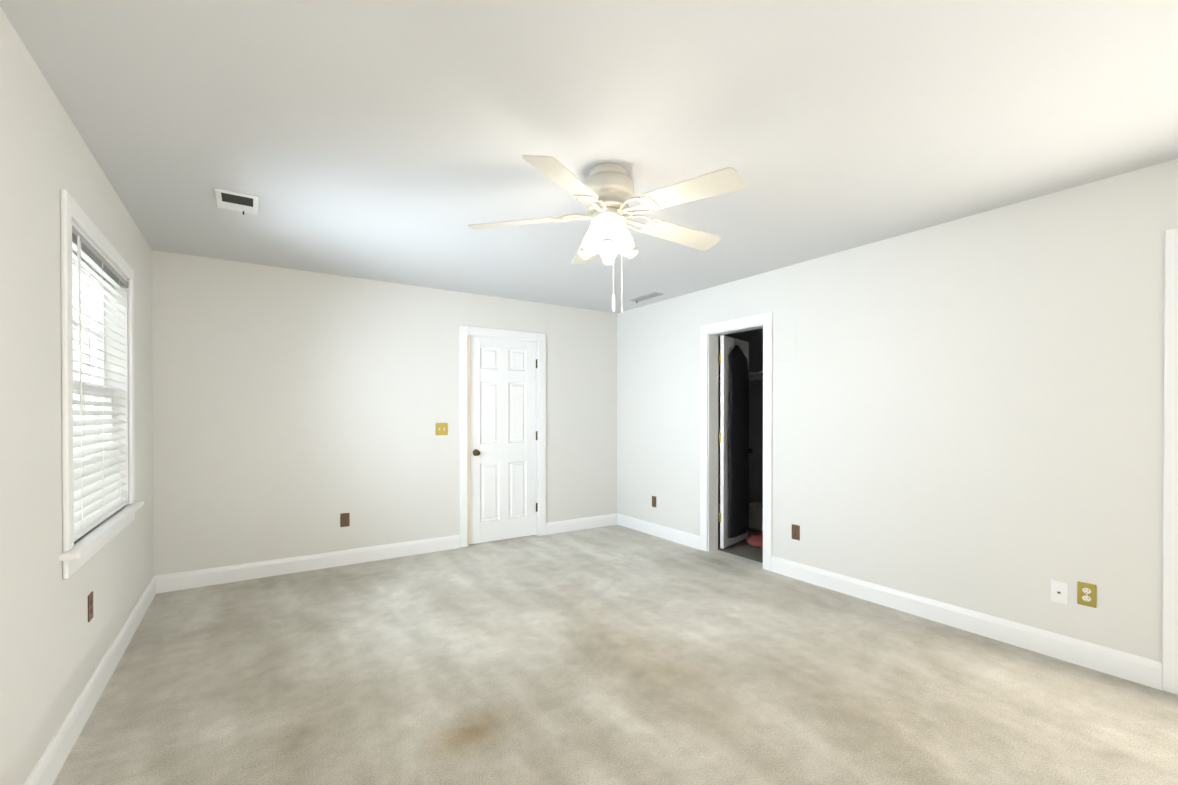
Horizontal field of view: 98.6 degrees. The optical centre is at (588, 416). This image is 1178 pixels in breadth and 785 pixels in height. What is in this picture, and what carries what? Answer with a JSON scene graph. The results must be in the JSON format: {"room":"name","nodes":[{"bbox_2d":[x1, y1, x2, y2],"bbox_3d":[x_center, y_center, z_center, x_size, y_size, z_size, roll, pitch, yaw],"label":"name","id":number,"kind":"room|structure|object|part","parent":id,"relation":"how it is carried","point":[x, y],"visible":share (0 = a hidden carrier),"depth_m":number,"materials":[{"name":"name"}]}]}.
{"room":"empty bedroom","nodes":[
{"label":"empty bedroom","id":0,"kind":"room"},
{"bbox_2d":[0,7,152,784],"bbox_3d":[-1.594,0.051,1.216,0.120,2.440,5.880,0,0,-33],"label":"wall","id":1,"kind":"structure","parent":0,"point":[55,644],"depth_m":1.72,"materials":[{"name":"white paint"}]},
{"bbox_2d":[88,591,92,621],"bbox_3d":[-2.172,0.829,2.212,0.008,0.115,0.070,0,0,-33],"label":"outlet","id":2,"kind":"object","parent":1,"relation":"attached to","point":[90,606],"visible":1,"depth_m":2.20,"materials":[{"name":"brown plastic"}]},
{"bbox_2d":[25,575,160,784],"bbox_3d":[-1.537,1.209,1.261,0.016,0.125,5.640,0,0,-33],"label":"baseboard","id":3,"kind":"structure","parent":1,"relation":"attached to","point":[51,762],"depth_m":2.13,"materials":[{"name":"white paint"}]},
{"bbox_2d":[59,189,143,578],"bbox_3d":[-2.349,-0.123,2.407,0.175,1.460,1.344,0,0,-33],"label":"window","id":4,"kind":"structure","parent":1,"relation":"in","point":[77,555],"depth_m":2.42,"materials":[{"name":"white paint"}]},
{"bbox_3d":[-2.396,-0.131,2.375,0.058,1.270,1.110,0,0,-33],"label":"window sash unit","id":5,"kind":"part","parent":4,"relation":"part of","materials":[{"name":"white plastic"}]},
{"bbox_2d":[72,225,128,541],"bbox_3d":[-2.337,-0.133,2.414,0.074,1.263,1.106,0,0,-33],"label":"window blind","id":6,"kind":"object","parent":4,"relation":"attached to","point":[98,493],"visible":0.62,"depth_m":2.38,"materials":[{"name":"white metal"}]},
{"bbox_2d":[152,250,616,575],"bbox_3d":[-0.756,0.027,5.224,5.700,2.440,0.120,0,0,-33],"label":"wall","id":7,"kind":"structure","parent":0,"point":[296,413],"depth_m":4.21,"materials":[{"name":"white paint"}]},
{"bbox_2d":[161,535,459,592],"bbox_3d":[-2.150,1.191,4.227,2.207,0.125,0.016,0,0,-33],"label":"baseboard","id":8,"kind":"structure","parent":7,"relation":"attached to","point":[254,570],"depth_m":4.10,"materials":[{"name":"white paint"}]},
{"bbox_2d":[340,513,349,526],"bbox_3d":[-2.064,0.873,4.287,0.070,0.115,0.008,0,0,-33],"label":"outlet","id":9,"kind":"object","parent":7,"relation":"attached to","point":[344,519],"visible":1,"depth_m":4.29,"materials":[{"name":"brown plastic"}]},
{"bbox_2d":[436,423,447,434],"bbox_3d":[-1.373,0.115,4.734,0.116,0.115,0.019,0,0,-33],"label":"light switch","id":10,"kind":"object","parent":7,"relation":"attached to","point":[441,428],"visible":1,"depth_m":4.74,"materials":[{"name":"gold metal"}]},
{"bbox_2d":[460,325,545,547],"bbox_3d":[-0.876,0.186,5.134,0.926,2.123,0.140,0,0,-33],"label":"door frame","id":11,"kind":"structure","parent":7,"relation":"attached to","point":[466,332],"depth_m":5.04,"materials":[{"name":"white paint"}]},
{"bbox_2d":[469,336,537,543],"bbox_3d":[-0.840,0.227,5.095,0.750,2.018,0.099,0,0,-33],"label":"door","id":12,"kind":"structure","parent":7,"relation":"in","point":[503,438],"depth_m":5.09,"materials":[{"name":"white paint"}]},
{"bbox_2d":[546,513,616,534],"bbox_3d":[-0.076,1.183,5.600,0.917,0.125,0.016,0,0,-33],"label":"baseboard","id":13,"kind":"structure","parent":7,"relation":"attached to","point":[556,527],"depth_m":5.58,"materials":[{"name":"white paint"}]},
{"bbox_2d":[0,0,1177,312],"bbox_3d":[0.783,-1.228,2.781,5.820,0.100,5.880,0,0,-33],"label":"ceiling","id":14,"kind":"structure","parent":0,"point":[388,140],"depth_m":1.99,"materials":[{"name":"white paint"}]},
{"bbox_2d":[214,188,258,214],"bbox_3d":[-1.921,-1.164,2.773,0.192,0.027,0.277,0,0,-33],"label":"ceiling vent","id":15,"kind":"object","parent":14,"relation":"in","point":[235,201],"visible":1,"depth_m":2.76,"materials":[{"name":"white metal"}]},
{"bbox_2d":[468,155,745,312],"bbox_3d":[0.130,-0.833,2.446,1.282,0.685,1.316,0,0,-33],"label":"fan","id":16,"kind":"object","parent":14,"relation":"hanging from","point":[604,188],"depth_m":2.34,"materials":[{"name":"white wood"}]},
{"bbox_3d":[0.091,-0.863,2.434,0.204,0.176,0.204,0,0,-41],"label":"main fan shade","id":17,"kind":"part","parent":16,"relation":"part of","materials":[{"name":"white glass"}]},
{"bbox_2d":[629,292,663,302],"bbox_3d":[0.568,-1.178,5.037,0.122,0.027,0.392,0,0,-33],"label":"ceiling vent","id":18,"kind":"object","parent":14,"relation":"in","point":[646,297],"visible":1,"depth_m":5.03,"materials":[{"name":"grey metal"}]},
{"bbox_2d":[53,522,1177,784],"bbox_3d":[0.783,1.312,2.797,5.820,0.100,5.880,0,0,-33],"label":"floor","id":19,"kind":"structure","parent":0,"point":[611,656],"depth_m":2.37,"materials":[{"name":"grey carpet"}]},
{"bbox_2d":[746,531,762,547],"bbox_3d":[1.687,1.195,4.947,0.367,0.106,0.338,0,0,-33],"label":"bundle","id":20,"kind":"object","parent":19,"relation":"on","point":[754,539],"visible":0.54,"depth_m":4.86,"materials":[{"name":"red fabric"}]},
{"bbox_2d":[749,502,762,530],"bbox_3d":[1.964,1.122,5.686,0.332,0.244,0.434,0,0,-33],"label":"box","id":21,"kind":"object","parent":19,"relation":"on","point":[756,515],"visible":0.15,"depth_m":5.60,"materials":[{"name":"grey cardboard"}]},
{"bbox_2d":[718,328,762,503],"bbox_3d":[1.802,0.028,5.190,1.470,2.440,2.760,0,0,-33],"label":"wall","id":22,"kind":"structure","parent":0,"point":[754,338],"depth_m":6.04,"materials":[{"name":"grey paint"}]},
{"bbox_2d":[718,371,762,385],"bbox_3d":[2.115,-0.372,5.467,0.400,0.244,2.640,0,0,-33],"label":"closet shelf","id":23,"kind":"object","parent":22,"relation":"attached to","point":[756,377],"depth_m":5.85,"materials":[{"name":"white paint"}]},
{"bbox_2d":[617,159,1177,661],"bbox_3d":[1.967,0.038,3.500,0.120,2.440,5.760,0,0,-33],"label":"wall","id":24,"kind":"structure","parent":0,"point":[969,413],"depth_m":2.98,"materials":[{"name":"white paint"}]},
{"bbox_2d":[652,496,655,506],"bbox_3d":[0.683,0.892,5.330,0.008,0.115,0.070,0,0,-33],"label":"electrical outlet","id":25,"kind":"object","parent":24,"relation":"attached to","point":[653,501],"visible":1,"depth_m":5.33,"materials":[{"name":"brown plastic"}]},
{"bbox_2d":[617,513,699,549],"bbox_3d":[0.686,1.184,5.320,0.016,0.125,1.322,0,0,-33],"label":"baseboard","id":26,"kind":"structure","parent":24,"relation":"attached to","point":[681,537],"depth_m":5.23,"materials":[{"name":"white paint"}]},
{"bbox_2d":[718,335,752,548],"bbox_3d":[1.421,0.237,5.002,0.584,2.000,0.251,0,0,-33],"label":"closet door","id":27,"kind":"structure","parent":24,"relation":"in","point":[727,344],"depth_m":4.77,"materials":[{"name":"white paint"}]},
{"bbox_2d":[700,312,772,570],"bbox_3d":[1.324,0.200,4.473,0.156,2.103,0.786,0,0,-33],"label":"door frame","id":28,"kind":"structure","parent":24,"relation":"attached to","point":[710,334],"depth_m":4.69,"materials":[{"name":"white paint"}]},
{"bbox_2d":[728,339,748,537],"bbox_3d":[1.458,0.192,4.916,0.443,1.890,0.162,0,0,-33],"label":"ironing board","id":29,"kind":"object","parent":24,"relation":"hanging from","point":[738,447],"visible":1,"depth_m":4.83,"materials":[{"name":"black"}]},
{"bbox_2d":[792,524,799,540],"bbox_3d":[1.605,0.897,3.937,0.008,0.115,0.070,0,0,-33],"label":"electrical outlet","id":30,"kind":"object","parent":24,"relation":"attached to","point":[795,532],"visible":1,"depth_m":3.93,"materials":[{"name":"brown plastic"}]},
{"bbox_2d":[771,556,1161,689],"bbox_3d":[2.068,1.197,3.231,0.016,0.125,2.119,0,0,-33],"label":"baseboard","id":31,"kind":"structure","parent":24,"relation":"attached to","point":[1041,641],"depth_m":2.88,"materials":[{"name":"white paint"}]},
{"bbox_2d":[1050,580,1067,604],"bbox_3d":[2.457,0.918,2.649,0.008,0.115,0.070,0,0,-33],"label":"jack","id":32,"kind":"object","parent":24,"relation":"attached to","point":[1058,591],"visible":1,"depth_m":2.65,"materials":[{"name":"white plastic"}]},
{"bbox_2d":[1077,581,1095,607],"bbox_3d":[2.515,0.898,2.561,0.008,0.115,0.070,0,0,-33],"label":"outlet","id":33,"kind":"object","parent":24,"relation":"attached to","point":[1086,594],"visible":1,"depth_m":2.56,"materials":[{"name":"yellow metal"}]},
{"bbox_2d":[1162,228,1177,694],"bbox_3d":[2.958,0.205,1.987,0.138,2.123,0.926,0,0,-33],"label":"door frame","id":34,"kind":"structure","parent":24,"relation":"attached to","point":[1170,591],"depth_m":2.32,"materials":[{"name":"white paint"}]},
{"label":"outside","id":35,"kind":"structure","parent":0,"visible":0},
{"bbox_2d":[73,271,96,469],"bbox_3d":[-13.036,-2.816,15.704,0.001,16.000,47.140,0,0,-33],"label":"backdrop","id":36,"kind":"structure","parent":35,"point":[92,340],"depth_m":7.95,"materials":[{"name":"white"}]}
]}

